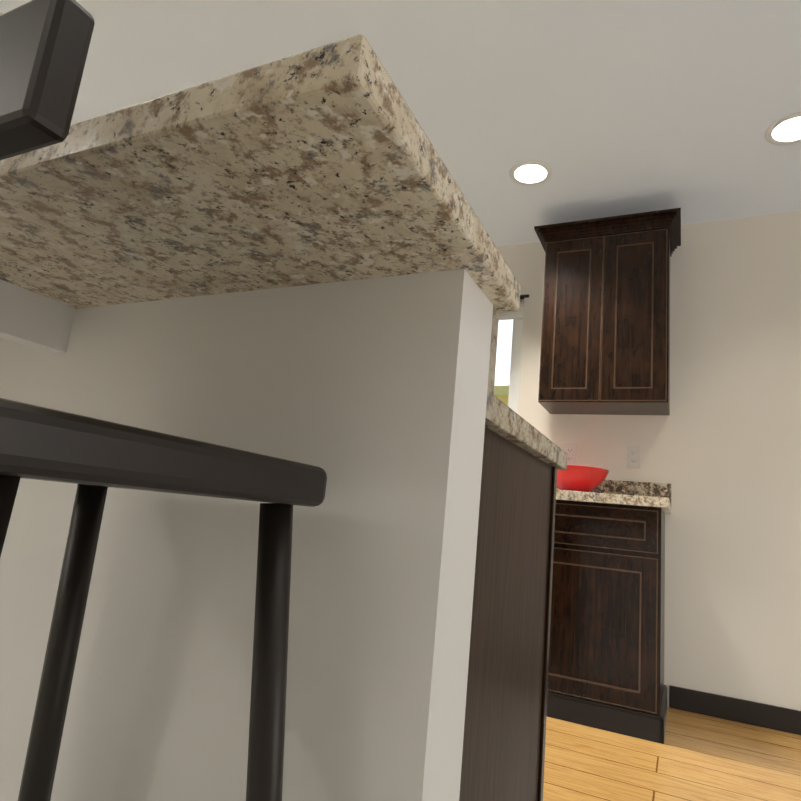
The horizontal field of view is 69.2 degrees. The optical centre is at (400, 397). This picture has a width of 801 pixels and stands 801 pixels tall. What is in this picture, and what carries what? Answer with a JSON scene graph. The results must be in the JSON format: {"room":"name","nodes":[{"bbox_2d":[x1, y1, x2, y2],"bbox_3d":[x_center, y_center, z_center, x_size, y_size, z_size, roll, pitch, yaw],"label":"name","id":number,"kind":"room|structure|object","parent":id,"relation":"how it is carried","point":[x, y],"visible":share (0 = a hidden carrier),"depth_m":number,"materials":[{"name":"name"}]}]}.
{"room":"kitchen","nodes":[
{"label":"kitchen","id":0,"kind":"room"},
{"bbox_2d":[0,0,800,246],"bbox_3d":[-0.505,-1.718,0.629,10.000,0.100,6.850,0,-13,26],"label":"ceiling","id":1,"kind":"structure","parent":0,"point":[604,108],"depth_m":2.28,"materials":[{"name":"white paint"}]},
{"bbox_2d":[509,161,552,185],"bbox_3d":[0.636,-1.094,2.841,0.208,0.007,0.208,0,-13,26],"label":"recessed light","id":2,"kind":"object","parent":1,"relation":"in","point":[529,173],"visible":1,"depth_m":2.83,"materials":[{"name":"white plastic"}]},
{"bbox_2d":[765,112,800,144],"bbox_3d":[1.608,-1.094,2.369,0.208,0.007,0.208,0,-13,26],"label":"recessed light","id":3,"kind":"object","parent":1,"relation":"in","point":[786,128],"visible":1,"depth_m":2.38,"materials":[{"name":"white plastic"}]},
{"bbox_2d":[497,211,800,710],"bbox_3d":[0.796,0.265,3.307,10.000,2.440,0.160,0,-13,26],"label":"wall","id":4,"kind":"structure","parent":0,"point":[720,444],"depth_m":2.85,"materials":[{"name":"beige paint"}]},
{"bbox_2d":[495,319,522,413],"bbox_3d":[-0.008,-0.087,3.803,1.638,1.028,0.064,0,-13,26],"label":"window","id":5,"kind":"structure","parent":4,"relation":"in","point":[514,380],"depth_m":3.47,"materials":[{"name":"white plastic"}]},
{"bbox_2d":[499,294,528,319],"bbox_3d":[-0.006,-0.445,3.808,1.700,0.330,0.062,0,-13,26],"label":"window blind","id":6,"kind":"object","parent":4,"relation":"attached to","point":[509,315],"visible":0.04,"depth_m":3.50,"materials":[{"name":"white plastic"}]},
{"bbox_2d":[563,443,576,464],"bbox_3d":[0.916,0.305,3.142,0.072,0.118,0.008,0,-13,26],"label":"electrical outlet","id":7,"kind":"object","parent":4,"relation":"attached to","point":[570,449],"visible":0.88,"depth_m":3.14,"materials":[{"name":"white plastic"}]},
{"bbox_2d":[534,208,680,414],"bbox_3d":[1.072,-0.414,3.036,0.708,0.950,0.380,0,-13,26],"label":"upper cabinet","id":8,"kind":"object","parent":4,"relation":"attached to","point":[605,342],"visible":1,"depth_m":2.91,"materials":[{"name":"brown wood"}]},
{"bbox_2d":[626,445,640,467],"bbox_3d":[1.204,0.305,3.002,0.072,0.118,0.008,0,-13,26],"label":"electrical outlet","id":9,"kind":"object","parent":4,"relation":"attached to","point":[633,456],"visible":1,"depth_m":3.00,"materials":[{"name":"white plastic"}]},
{"bbox_2d":[669,685,800,734],"bbox_3d":[3.152,1.388,1.779,4.228,0.095,0.013,0,-13,26],"label":"baseboard","id":10,"kind":"structure","parent":4,"relation":"attached to","point":[783,719],"depth_m":2.58,"materials":[{"name":"black wood"}]},
{"bbox_2d":[543,707,800,800],"bbox_3d":[-0.751,0.758,0.119,10.000,0.100,6.850,0,-13,26],"label":"floor","id":11,"kind":"structure","parent":0,"point":[697,757],"depth_m":2.01,"materials":[{"name":"brown wood"}]},
{"bbox_2d":[0,0,326,800],"bbox_3d":[-0.354,0.287,0.525,0.436,1.062,0.436,0,-13,26],"label":"bar stool","id":12,"kind":"object","parent":11,"relation":"on","point":[44,46],"visible":1,"depth_m":0.49,"materials":[{"name":"black"}]},
{"bbox_2d":[0,142,567,800],"bbox_3d":[-0.870,0.406,1.305,2.230,1.040,0.971,0,-13,26],"label":"kitchen island","id":13,"kind":"object","parent":11,"relation":"on","point":[296,258],"depth_m":0.75,"materials":[{"name":"white paint"}]},
{"bbox_2d":[0,34,520,310],"bbox_3d":[-0.958,-0.194,1.124,2.290,0.040,0.471,0,-13,26],"label":"island countertop","id":14,"kind":"structure","parent":13,"relation":"on","point":[339,95],"depth_m":0.51,"materials":[{"name":"beige stone"}]},
{"bbox_2d":[547,500,666,743],"bbox_3d":[0.898,0.942,2.657,0.550,0.880,0.588,0,-13,26],"label":"base cabinet","id":15,"kind":"object","parent":11,"relation":"on","point":[606,661],"depth_m":2.37,"materials":[{"name":"black wood"}]},
{"bbox_2d":[556,488,670,514],"bbox_3d":[-0.049,0.491,3.217,2.798,0.040,0.613,0,-13,26],"label":"countertop","id":16,"kind":"structure","parent":15,"relation":"on","point":[587,497],"depth_m":2.44,"materials":[{"name":"beige stone"}]},
{"bbox_3d":[0.859,0.480,2.875,0.310,0.018,0.310,0,-13,26],"label":"plate","id":17,"kind":"object","parent":15,"relation":"on","visible":0},
{"bbox_2d":[556,465,608,491],"bbox_3d":[0.866,0.413,2.889,0.324,0.118,0.324,0,-13,26],"label":"bowl","id":18,"kind":"object","parent":17,"relation":"on","point":[579,478],"visible":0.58,"depth_m":2.78,"materials":[{"name":"red ceramic"}]},
{"label":"outside","id":19,"kind":"structure","parent":0,"visible":0},
{"bbox_3d":[1.365,6.013,23.021,60.000,0.050,37.440,0,-13,26],"label":"ground","id":20,"kind":"structure","parent":19,"visible":0},
{"bbox_2d":[494,371,509,405],"bbox_3d":[-2.228,2.155,14.479,16.000,3.350,8.200,0,-13,26],"label":"house","id":21,"kind":"structure","parent":20,"relation":"on","point":[502,383],"depth_m":8.67,"materials":[{"name":"white"}]}
]}

